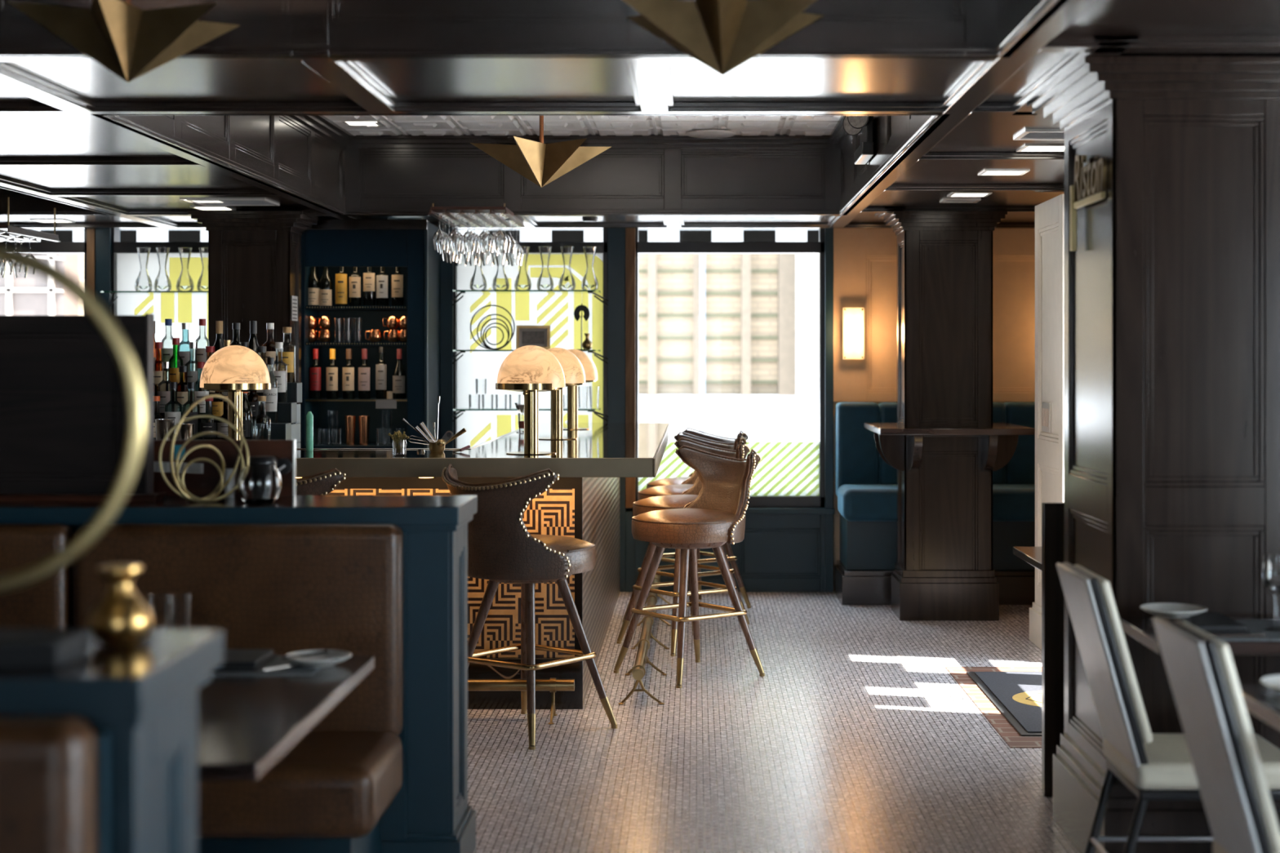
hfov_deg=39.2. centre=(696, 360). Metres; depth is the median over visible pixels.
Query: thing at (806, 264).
wall
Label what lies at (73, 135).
ceiling
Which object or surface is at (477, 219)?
wine glass
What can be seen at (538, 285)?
carafe
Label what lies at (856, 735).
floor
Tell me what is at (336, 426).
glass
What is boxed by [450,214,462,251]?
wine glass
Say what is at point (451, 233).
wine glass
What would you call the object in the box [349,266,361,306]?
wine bottle
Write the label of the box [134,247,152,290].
carafe
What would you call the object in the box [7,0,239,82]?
pendant
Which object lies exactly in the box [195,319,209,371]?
liquor bottle
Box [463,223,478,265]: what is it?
wine glass
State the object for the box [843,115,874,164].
emergency light
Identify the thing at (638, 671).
rail
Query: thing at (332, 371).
wine bottle
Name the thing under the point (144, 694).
wall
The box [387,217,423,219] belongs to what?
recessed light
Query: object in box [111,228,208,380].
window
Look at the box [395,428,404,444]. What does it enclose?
glass tumbler
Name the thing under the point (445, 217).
wine glass
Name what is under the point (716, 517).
bar stool
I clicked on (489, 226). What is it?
wine glass
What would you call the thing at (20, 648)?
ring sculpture
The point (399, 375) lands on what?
wine bottle
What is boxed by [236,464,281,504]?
vase
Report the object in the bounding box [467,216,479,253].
wine glass
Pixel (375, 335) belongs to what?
copper mug
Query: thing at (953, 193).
recessed light
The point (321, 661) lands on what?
plate
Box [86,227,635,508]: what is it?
trim
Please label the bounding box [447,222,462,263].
wine glass
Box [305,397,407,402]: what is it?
shelf
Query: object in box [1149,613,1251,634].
napkin
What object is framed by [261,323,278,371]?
liquor bottle
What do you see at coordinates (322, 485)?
bar stool
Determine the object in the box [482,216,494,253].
wine glass
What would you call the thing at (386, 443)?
glass tumbler
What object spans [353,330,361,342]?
glass tumbler
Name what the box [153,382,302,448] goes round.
shelf
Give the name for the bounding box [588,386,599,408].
glass
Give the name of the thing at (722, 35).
pendant
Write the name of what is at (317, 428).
glass tumbler
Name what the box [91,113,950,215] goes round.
ceiling beam
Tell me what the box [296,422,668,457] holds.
countertop
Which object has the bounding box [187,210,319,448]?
column
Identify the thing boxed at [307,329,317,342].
copper mug
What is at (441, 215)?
wine glass
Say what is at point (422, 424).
muddler
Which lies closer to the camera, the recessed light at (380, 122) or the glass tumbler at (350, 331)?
the recessed light at (380, 122)
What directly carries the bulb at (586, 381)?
on the table lamp at (589, 367)
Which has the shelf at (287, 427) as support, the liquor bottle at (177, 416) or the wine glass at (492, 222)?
the liquor bottle at (177, 416)
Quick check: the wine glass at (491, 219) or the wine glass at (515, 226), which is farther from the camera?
the wine glass at (515, 226)
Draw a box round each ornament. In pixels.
[158,394,248,502]
[470,304,515,349]
[573,303,589,349]
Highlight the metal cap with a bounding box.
[416,448,424,452]
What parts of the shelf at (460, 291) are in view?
glass shelf, glass shelf, glass shelf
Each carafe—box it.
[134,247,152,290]
[153,247,171,290]
[176,247,194,290]
[196,247,208,290]
[469,252,487,289]
[492,246,509,289]
[514,246,531,289]
[536,246,554,289]
[558,246,575,289]
[581,246,598,289]
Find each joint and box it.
[638,270,777,383]
[638,394,795,441]
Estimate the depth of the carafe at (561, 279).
11.16 m
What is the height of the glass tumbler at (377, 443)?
0.100 m
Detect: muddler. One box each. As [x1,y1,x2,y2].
[414,425,432,442]
[419,422,435,442]
[444,427,466,444]
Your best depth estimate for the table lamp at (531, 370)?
7.50 m
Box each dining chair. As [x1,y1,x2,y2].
[1056,561,1279,852]
[1152,616,1279,852]
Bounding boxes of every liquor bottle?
[153,320,155,361]
[153,342,167,391]
[153,382,157,422]
[153,395,164,437]
[156,361,174,418]
[161,319,173,371]
[164,382,182,433]
[168,337,182,400]
[174,365,192,412]
[178,323,194,371]
[182,382,199,439]
[184,342,201,391]
[192,361,209,413]
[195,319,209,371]
[200,397,217,439]
[201,346,214,395]
[212,391,224,417]
[213,320,223,351]
[217,395,227,439]
[222,339,231,395]
[231,323,240,345]
[240,342,249,395]
[242,391,253,439]
[247,391,262,423]
[248,320,261,357]
[253,395,271,439]
[256,346,270,392]
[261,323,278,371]
[262,357,277,423]
[270,342,287,402]
[278,327,295,382]
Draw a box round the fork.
[262,657,340,671]
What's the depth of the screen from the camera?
5.22 m
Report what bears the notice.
attached to the column at (255, 256)
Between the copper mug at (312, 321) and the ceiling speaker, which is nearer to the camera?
the ceiling speaker
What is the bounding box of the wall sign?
[1070,155,1106,250]
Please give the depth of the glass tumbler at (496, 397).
11.16 m
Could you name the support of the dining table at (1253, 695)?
on the floor at (856, 735)
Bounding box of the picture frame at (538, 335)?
[515,325,550,349]
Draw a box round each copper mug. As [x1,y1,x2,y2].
[307,316,319,328]
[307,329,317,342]
[315,329,331,342]
[316,316,331,328]
[364,329,382,342]
[382,316,399,328]
[383,329,399,342]
[398,316,407,328]
[399,329,407,342]
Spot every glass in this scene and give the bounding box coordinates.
[0,231,5,271]
[0,236,13,275]
[0,240,6,277]
[8,234,22,271]
[13,240,27,277]
[23,236,35,274]
[148,592,169,629]
[169,592,191,629]
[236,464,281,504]
[328,410,337,444]
[382,410,391,444]
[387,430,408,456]
[432,213,446,250]
[435,214,448,253]
[438,216,451,253]
[440,217,455,261]
[444,220,459,262]
[447,213,461,251]
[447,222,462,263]
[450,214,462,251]
[453,216,466,253]
[454,225,467,266]
[455,217,471,261]
[459,220,471,253]
[462,213,475,251]
[462,222,473,255]
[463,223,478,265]
[465,214,479,253]
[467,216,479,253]
[467,225,481,266]
[471,217,484,253]
[475,220,486,253]
[475,222,490,263]
[477,213,492,251]
[479,223,491,260]
[480,214,493,253]
[481,225,495,266]
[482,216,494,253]
[485,217,498,256]
[489,220,501,253]
[490,222,502,255]
[491,223,505,265]
[493,213,506,250]
[494,225,509,266]
[495,214,507,253]
[497,216,511,253]
[504,222,517,258]
[505,220,515,253]
[506,223,520,265]
[509,225,524,266]
[514,402,524,432]
[517,413,524,434]
[577,386,588,408]
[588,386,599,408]
[1262,554,1279,629]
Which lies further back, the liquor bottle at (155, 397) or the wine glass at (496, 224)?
the wine glass at (496, 224)
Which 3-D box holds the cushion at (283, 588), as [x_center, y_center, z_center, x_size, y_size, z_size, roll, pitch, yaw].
[-1.262,0.749,4.955,0.900,0.592,0.100,0,0,0]
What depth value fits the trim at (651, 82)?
5.74 m
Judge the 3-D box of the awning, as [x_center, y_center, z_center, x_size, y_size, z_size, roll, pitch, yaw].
[-1.908,-0.898,11.855,7.385,0.253,0.050,0,0,0]
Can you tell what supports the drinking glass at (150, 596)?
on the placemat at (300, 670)
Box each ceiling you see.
[0,0,1279,222]
[323,115,841,135]
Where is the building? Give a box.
[78,253,777,394]
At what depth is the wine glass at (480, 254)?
10.69 m
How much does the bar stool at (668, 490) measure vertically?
1.054 m
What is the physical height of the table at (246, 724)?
0.750 m
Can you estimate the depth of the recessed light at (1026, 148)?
7.30 m
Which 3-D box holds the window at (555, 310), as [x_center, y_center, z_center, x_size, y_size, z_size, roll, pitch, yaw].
[-1.052,0.050,11.440,0.978,1.770,0.120,0,0,0]
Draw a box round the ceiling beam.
[0,0,1068,57]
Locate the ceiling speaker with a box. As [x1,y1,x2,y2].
[685,129,735,137]
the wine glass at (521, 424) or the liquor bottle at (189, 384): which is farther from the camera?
the wine glass at (521, 424)
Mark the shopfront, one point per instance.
(23, 303)
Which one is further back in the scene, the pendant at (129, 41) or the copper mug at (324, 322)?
the copper mug at (324, 322)
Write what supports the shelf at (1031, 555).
attached to the desk at (1045, 558)
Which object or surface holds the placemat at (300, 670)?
on the table at (246, 724)
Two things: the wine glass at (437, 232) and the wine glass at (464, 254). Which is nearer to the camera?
the wine glass at (437, 232)
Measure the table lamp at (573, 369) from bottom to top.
0.457 m
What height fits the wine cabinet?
2.300 m
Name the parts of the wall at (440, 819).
skirting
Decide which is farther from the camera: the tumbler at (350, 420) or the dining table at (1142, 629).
the tumbler at (350, 420)
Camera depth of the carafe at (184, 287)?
11.16 m
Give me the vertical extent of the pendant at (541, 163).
0.574 m
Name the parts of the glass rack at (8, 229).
rack rail, hanger rod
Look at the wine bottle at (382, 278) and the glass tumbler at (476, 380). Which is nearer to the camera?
the wine bottle at (382, 278)
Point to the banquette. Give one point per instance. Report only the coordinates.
(866, 486)
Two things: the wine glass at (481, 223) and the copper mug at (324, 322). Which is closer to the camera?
the wine glass at (481, 223)
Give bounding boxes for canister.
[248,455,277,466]
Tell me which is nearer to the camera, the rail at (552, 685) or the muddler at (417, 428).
the rail at (552, 685)
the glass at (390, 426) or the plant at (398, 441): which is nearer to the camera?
the plant at (398, 441)
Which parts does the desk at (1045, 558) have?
panel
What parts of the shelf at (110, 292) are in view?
glass shelf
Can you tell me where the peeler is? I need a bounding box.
[453,444,470,452]
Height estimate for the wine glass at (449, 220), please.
0.243 m
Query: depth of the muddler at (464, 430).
7.74 m
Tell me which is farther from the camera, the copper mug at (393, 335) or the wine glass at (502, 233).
the copper mug at (393, 335)
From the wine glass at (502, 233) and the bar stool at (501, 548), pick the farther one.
the wine glass at (502, 233)
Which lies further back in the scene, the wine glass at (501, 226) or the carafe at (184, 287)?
the carafe at (184, 287)
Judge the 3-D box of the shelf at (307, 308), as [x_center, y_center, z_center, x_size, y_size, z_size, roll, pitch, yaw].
[-2.030,-0.315,10.910,0.610,0.018,0.380,0,0,0]
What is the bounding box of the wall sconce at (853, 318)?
[842,307,864,359]
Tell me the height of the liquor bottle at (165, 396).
0.292 m
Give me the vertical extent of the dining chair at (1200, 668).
0.922 m
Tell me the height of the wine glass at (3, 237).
0.209 m
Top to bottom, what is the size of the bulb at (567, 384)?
0.018 m
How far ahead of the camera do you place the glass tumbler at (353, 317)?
10.82 m
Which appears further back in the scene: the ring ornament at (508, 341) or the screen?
the ring ornament at (508, 341)
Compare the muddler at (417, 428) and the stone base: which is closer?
the muddler at (417, 428)
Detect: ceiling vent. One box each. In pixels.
[186,198,279,205]
[939,198,981,202]
[1013,128,1064,140]
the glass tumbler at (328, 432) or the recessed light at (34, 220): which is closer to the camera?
the glass tumbler at (328, 432)
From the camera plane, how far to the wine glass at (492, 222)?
10.56 m
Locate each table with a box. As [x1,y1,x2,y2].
[197,655,374,781]
[864,422,1035,471]
[1119,617,1279,655]
[1239,684,1279,731]
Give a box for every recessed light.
[30,218,75,222]
[179,198,218,202]
[190,205,235,209]
[341,120,386,126]
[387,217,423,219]
[946,191,992,196]
[977,169,1030,175]
[1016,144,1064,151]
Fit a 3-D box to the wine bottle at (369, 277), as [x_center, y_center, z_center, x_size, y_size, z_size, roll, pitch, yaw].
[-1.972,-0.475,10.829,0.074,0.302,0.076,0,0,0]
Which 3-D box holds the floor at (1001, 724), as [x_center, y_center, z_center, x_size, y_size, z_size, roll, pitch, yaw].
[1.692,1.464,7.670,1.015,0.002,1.780,0,0,0]
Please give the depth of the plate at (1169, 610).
4.87 m
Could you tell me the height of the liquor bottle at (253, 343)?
0.302 m
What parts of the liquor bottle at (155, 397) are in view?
bottle glass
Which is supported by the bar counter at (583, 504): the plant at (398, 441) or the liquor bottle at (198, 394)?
the plant at (398, 441)
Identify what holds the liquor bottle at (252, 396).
on the shelf at (287, 427)
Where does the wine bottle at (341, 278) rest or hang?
on the wine cabinet
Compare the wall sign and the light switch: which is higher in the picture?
the wall sign
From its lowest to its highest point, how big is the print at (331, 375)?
0.075 m
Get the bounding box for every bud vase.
[87,564,153,646]
[582,333,592,349]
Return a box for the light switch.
[1041,402,1051,432]
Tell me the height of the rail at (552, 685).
0.170 m
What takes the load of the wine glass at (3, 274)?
hanging from the glass rack at (8, 229)
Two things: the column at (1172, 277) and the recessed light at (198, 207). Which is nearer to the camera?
the column at (1172, 277)
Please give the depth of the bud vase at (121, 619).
2.56 m
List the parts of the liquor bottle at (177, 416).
bottle glass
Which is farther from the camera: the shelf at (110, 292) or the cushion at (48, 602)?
the shelf at (110, 292)
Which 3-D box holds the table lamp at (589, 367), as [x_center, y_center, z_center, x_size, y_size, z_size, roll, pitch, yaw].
[-0.712,0.167,10.261,0.294,0.457,0.288,0,0,30]
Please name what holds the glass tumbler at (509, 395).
on the shelf at (460, 291)
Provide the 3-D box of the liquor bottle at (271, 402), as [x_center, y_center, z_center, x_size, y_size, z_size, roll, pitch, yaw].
[-2.029,0.144,8.553,0.068,0.312,0.072,0,0,-3]
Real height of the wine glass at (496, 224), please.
0.243 m
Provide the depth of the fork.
4.13 m
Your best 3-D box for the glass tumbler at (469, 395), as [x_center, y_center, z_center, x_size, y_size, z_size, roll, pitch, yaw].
[-1.381,0.257,11.170,0.074,0.088,0.073,0,0,0]
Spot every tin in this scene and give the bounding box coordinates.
[155,418,174,439]
[177,423,195,439]
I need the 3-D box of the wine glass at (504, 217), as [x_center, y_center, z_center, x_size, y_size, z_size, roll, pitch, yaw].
[-1.091,-0.711,10.187,0.076,0.202,0.076,0,0,0]
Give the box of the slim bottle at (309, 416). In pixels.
[306,411,313,451]
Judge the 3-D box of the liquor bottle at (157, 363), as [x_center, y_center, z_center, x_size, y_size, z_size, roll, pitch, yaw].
[-2.598,0.059,8.674,0.080,0.292,0.082,0,0,-4]
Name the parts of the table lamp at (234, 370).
stem, lamp shade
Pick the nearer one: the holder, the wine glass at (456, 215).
the holder
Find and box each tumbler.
[313,428,319,444]
[320,428,329,444]
[331,428,341,444]
[333,317,342,329]
[333,330,342,342]
[342,317,351,329]
[342,330,351,342]
[345,415,355,444]
[353,317,361,329]
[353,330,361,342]
[358,415,369,444]
[376,428,385,444]
[385,428,394,444]
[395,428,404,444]
[468,394,480,408]
[475,378,486,394]
[481,394,493,408]
[495,394,506,408]
[508,394,520,408]
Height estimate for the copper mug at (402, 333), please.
0.076 m
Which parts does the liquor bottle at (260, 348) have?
bottle glass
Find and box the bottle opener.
[441,431,453,444]
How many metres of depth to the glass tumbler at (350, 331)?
10.82 m
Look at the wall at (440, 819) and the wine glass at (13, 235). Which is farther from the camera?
the wine glass at (13, 235)
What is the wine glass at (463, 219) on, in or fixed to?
hanging from the glass rack at (446, 211)
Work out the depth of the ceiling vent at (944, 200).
9.61 m
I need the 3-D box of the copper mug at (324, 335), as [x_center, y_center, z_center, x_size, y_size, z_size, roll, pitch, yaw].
[-2.246,-0.145,10.833,0.091,0.076,0.079,0,0,37]
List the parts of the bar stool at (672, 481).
seat, leg, nailhead trim, backrest, leg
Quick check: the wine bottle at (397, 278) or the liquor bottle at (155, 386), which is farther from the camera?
the wine bottle at (397, 278)
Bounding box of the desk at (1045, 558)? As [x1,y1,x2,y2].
[1013,502,1064,796]
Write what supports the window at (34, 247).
in the wall at (627, 509)
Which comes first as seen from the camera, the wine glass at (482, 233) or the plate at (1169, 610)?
the plate at (1169, 610)
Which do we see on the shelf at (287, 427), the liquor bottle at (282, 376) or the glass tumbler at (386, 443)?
the liquor bottle at (282, 376)
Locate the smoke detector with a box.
[582,217,598,222]
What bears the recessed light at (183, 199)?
in the ceiling at (73, 135)
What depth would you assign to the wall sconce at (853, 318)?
11.29 m
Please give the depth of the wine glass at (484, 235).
10.04 m
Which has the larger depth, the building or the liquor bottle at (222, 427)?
the building
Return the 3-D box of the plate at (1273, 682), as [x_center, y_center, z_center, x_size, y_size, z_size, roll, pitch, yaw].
[1.260,0.678,3.720,0.176,0.022,0.176,0,0,0]
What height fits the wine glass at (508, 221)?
0.194 m
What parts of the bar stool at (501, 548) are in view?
leg, nailhead trim, backrest, leg, leg, seat, leg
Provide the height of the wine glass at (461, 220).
0.194 m
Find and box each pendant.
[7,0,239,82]
[471,115,610,187]
[623,0,822,75]
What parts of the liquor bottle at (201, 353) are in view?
bottle glass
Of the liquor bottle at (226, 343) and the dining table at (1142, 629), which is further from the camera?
the liquor bottle at (226, 343)
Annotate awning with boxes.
[3,230,818,241]
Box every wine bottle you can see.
[308,266,319,306]
[309,348,321,399]
[319,266,333,306]
[326,348,338,399]
[335,266,347,306]
[342,348,355,399]
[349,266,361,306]
[358,348,370,399]
[363,266,375,306]
[375,346,386,399]
[376,266,388,306]
[391,266,404,306]
[392,348,405,399]
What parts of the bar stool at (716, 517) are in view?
leg, seat, leg, leg, backrest, nailhead trim, leg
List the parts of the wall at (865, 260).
panel moulding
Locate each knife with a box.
[282,649,328,659]
[1208,633,1264,637]
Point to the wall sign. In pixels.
(1091, 180)
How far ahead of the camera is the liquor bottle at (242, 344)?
8.66 m
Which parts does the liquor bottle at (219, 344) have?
bottle glass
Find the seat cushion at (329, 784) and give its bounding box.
[197,731,402,838]
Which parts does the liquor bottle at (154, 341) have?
bottle glass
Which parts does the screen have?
rail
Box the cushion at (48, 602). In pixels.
[0,524,74,628]
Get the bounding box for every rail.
[467,678,574,724]
[618,569,671,704]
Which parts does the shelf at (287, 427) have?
panel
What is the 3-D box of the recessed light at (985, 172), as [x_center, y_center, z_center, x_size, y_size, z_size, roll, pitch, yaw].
[1.410,-0.862,8.250,0.206,0.006,0.206,0,0,0]
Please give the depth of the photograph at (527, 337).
11.11 m
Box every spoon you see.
[402,417,417,432]
[432,422,435,439]
[436,395,440,440]
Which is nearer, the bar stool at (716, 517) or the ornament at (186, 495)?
the ornament at (186, 495)
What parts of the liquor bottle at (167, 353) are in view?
bottle glass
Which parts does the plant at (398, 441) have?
glass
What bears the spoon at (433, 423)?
in the holder
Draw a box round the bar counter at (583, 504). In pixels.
[296,422,670,709]
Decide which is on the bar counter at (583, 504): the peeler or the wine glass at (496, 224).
the peeler
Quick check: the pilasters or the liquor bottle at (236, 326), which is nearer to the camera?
the liquor bottle at (236, 326)
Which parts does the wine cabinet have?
cornice, edge trim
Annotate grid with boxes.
[0,253,64,315]
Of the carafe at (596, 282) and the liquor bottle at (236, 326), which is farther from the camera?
the carafe at (596, 282)
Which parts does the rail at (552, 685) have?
rail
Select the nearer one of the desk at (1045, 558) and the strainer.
the desk at (1045, 558)
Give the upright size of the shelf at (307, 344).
0.018 m
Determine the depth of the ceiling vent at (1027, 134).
6.84 m
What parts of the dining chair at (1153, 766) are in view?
panel, leg, frame, backrest, leg, seat, seat frame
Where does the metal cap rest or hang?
on the bar counter at (583, 504)
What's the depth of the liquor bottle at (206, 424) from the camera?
8.40 m
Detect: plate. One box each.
[284,649,351,667]
[1139,603,1207,617]
[1260,675,1279,690]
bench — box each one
[0,524,406,852]
[0,716,108,852]
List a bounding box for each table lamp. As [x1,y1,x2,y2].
[200,345,271,439]
[495,345,565,454]
[538,347,585,439]
[563,349,597,430]
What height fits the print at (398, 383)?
0.056 m
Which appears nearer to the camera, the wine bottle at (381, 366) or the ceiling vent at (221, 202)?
the ceiling vent at (221, 202)
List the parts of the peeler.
handle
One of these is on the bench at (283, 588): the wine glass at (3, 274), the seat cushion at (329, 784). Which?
the seat cushion at (329, 784)
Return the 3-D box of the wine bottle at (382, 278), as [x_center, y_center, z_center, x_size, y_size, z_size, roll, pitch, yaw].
[-1.894,-0.475,10.829,0.074,0.302,0.076,0,0,0]
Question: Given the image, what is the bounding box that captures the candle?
[386,391,392,399]
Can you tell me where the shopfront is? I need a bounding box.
[0,253,78,315]
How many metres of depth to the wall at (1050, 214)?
9.06 m
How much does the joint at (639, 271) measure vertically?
2.750 m
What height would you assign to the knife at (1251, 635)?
0.012 m
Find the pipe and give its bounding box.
[699,253,705,431]
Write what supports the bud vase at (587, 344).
on the shelf at (460, 291)
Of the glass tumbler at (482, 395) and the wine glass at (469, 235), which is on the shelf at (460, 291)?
the glass tumbler at (482, 395)
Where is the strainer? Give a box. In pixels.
[435,439,445,446]
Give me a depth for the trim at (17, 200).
10.31 m
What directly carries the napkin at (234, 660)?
on the placemat at (300, 670)
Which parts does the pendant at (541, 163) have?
rod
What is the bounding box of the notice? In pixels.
[291,295,297,320]
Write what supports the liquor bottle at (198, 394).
on the shelf at (287, 427)
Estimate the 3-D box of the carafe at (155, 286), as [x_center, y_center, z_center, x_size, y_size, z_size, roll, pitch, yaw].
[-3.321,-0.562,11.170,0.108,0.274,0.107,0,0,0]
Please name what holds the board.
on the wall at (440, 819)
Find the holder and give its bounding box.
[428,442,444,452]
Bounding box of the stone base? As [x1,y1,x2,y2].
[638,394,795,441]
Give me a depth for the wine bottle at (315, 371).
10.80 m
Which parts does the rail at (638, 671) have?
rail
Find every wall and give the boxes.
[0,495,477,852]
[0,629,223,852]
[27,228,819,511]
[795,253,818,441]
[833,227,1035,591]
[1029,193,1064,649]
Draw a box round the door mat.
[966,671,1041,736]
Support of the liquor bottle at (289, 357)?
on the shelf at (287, 427)
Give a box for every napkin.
[212,648,278,671]
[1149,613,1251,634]
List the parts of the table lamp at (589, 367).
stem, lamp shade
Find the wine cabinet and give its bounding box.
[301,219,439,448]
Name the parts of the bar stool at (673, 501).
leg, seat, leg, leg, backrest, nailhead trim, leg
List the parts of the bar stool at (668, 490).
leg, seat, backrest, nailhead trim, leg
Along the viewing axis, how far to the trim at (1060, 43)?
6.03 m
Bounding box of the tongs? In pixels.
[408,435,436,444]
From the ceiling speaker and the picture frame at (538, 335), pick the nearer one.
the ceiling speaker
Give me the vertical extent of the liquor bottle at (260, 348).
0.272 m
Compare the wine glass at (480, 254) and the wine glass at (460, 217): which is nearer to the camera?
the wine glass at (460, 217)
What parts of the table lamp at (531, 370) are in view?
stem, lamp shade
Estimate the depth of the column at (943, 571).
10.12 m
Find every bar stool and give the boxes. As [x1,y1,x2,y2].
[296,467,346,495]
[441,463,617,750]
[613,444,764,688]
[616,437,750,656]
[622,431,749,630]
[635,427,751,608]
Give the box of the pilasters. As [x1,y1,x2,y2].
[648,253,795,395]
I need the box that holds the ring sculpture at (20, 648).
[0,244,145,669]
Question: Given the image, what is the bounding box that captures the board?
[153,439,296,496]
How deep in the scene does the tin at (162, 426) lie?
7.77 m
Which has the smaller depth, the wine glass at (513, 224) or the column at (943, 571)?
the column at (943, 571)
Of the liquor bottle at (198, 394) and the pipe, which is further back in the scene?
the pipe
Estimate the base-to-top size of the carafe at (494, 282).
0.274 m
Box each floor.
[467,591,1079,852]
[945,666,1041,748]
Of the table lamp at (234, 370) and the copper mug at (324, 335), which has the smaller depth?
the table lamp at (234, 370)
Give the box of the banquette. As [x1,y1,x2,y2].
[834,402,1035,604]
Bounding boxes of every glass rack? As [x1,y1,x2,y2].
[0,196,61,241]
[427,203,525,226]
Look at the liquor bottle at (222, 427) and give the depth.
8.40 m
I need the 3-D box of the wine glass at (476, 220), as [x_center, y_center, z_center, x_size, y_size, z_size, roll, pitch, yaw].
[-1.255,-0.715,10.444,0.072,0.194,0.072,0,0,0]
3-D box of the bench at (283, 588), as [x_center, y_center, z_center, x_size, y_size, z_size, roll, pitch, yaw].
[-2.174,0.959,4.729,2.748,1.012,0.598,0,0,0]
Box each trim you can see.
[0,0,1138,228]
[0,35,1279,228]
[0,186,116,215]
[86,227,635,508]
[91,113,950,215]
[95,227,835,592]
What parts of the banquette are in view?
backrest, seat, seat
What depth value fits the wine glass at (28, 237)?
9.97 m
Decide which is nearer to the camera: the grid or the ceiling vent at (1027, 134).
the ceiling vent at (1027, 134)
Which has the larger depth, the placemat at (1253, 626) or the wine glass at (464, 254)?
the wine glass at (464, 254)
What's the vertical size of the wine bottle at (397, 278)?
0.302 m
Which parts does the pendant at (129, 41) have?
rod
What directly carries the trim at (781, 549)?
attached to the wall at (627, 509)
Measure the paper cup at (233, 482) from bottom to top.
0.085 m
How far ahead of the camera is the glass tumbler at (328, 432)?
10.82 m
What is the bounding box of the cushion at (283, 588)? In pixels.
[73,524,403,735]
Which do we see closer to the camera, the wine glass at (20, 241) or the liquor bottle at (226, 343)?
the liquor bottle at (226, 343)
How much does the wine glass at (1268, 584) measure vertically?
0.200 m
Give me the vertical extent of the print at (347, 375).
0.075 m
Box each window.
[0,228,86,315]
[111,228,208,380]
[453,228,607,448]
[635,228,824,507]
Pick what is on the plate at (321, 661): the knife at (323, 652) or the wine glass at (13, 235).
the knife at (323, 652)
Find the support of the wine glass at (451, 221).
hanging from the glass rack at (446, 211)
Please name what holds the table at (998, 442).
attached to the column at (943, 571)
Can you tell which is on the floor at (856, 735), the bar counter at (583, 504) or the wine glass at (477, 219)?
the bar counter at (583, 504)
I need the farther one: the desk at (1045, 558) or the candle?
the candle
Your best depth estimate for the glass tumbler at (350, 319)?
10.82 m
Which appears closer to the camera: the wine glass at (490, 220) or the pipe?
the wine glass at (490, 220)
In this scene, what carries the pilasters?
attached to the building
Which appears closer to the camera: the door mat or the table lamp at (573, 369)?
the door mat
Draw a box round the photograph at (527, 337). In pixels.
[521,331,544,343]
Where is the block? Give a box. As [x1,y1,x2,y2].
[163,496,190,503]
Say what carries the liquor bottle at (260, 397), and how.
on the shelf at (287, 427)
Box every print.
[328,373,333,385]
[344,373,350,385]
[351,281,356,293]
[395,379,402,389]
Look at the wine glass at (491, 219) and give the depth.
10.30 m
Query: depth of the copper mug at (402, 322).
10.80 m
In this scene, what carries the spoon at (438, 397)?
in the holder
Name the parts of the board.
note strip, lever, knob, plate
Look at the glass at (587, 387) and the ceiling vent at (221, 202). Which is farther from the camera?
the glass at (587, 387)
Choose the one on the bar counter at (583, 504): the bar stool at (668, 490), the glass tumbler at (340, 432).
the glass tumbler at (340, 432)
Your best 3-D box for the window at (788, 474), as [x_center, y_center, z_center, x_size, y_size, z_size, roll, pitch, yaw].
[0.212,0.050,11.440,1.199,1.770,0.120,0,0,0]
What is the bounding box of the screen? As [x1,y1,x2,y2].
[0,313,165,502]
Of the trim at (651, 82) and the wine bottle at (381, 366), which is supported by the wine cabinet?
the wine bottle at (381, 366)
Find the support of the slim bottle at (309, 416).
on the bar counter at (583, 504)
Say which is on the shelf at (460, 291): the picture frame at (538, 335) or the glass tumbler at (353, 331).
the picture frame at (538, 335)
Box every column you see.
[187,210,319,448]
[884,210,1007,621]
[1026,56,1279,852]
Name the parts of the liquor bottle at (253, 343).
bottle glass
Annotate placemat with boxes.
[212,656,320,675]
[1214,620,1279,640]
[1263,697,1279,707]
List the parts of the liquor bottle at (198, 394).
bottle glass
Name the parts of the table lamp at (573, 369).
stem, lamp shade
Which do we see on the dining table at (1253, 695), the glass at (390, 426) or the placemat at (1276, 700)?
the placemat at (1276, 700)
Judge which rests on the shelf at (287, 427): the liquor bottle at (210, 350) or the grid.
the liquor bottle at (210, 350)
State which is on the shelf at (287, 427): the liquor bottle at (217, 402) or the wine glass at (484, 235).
the liquor bottle at (217, 402)
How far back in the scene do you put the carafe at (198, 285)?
11.15 m
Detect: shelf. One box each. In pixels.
[100,290,208,306]
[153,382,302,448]
[305,306,407,310]
[305,342,407,346]
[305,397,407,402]
[451,289,608,422]
[1013,546,1041,571]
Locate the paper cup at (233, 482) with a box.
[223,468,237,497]

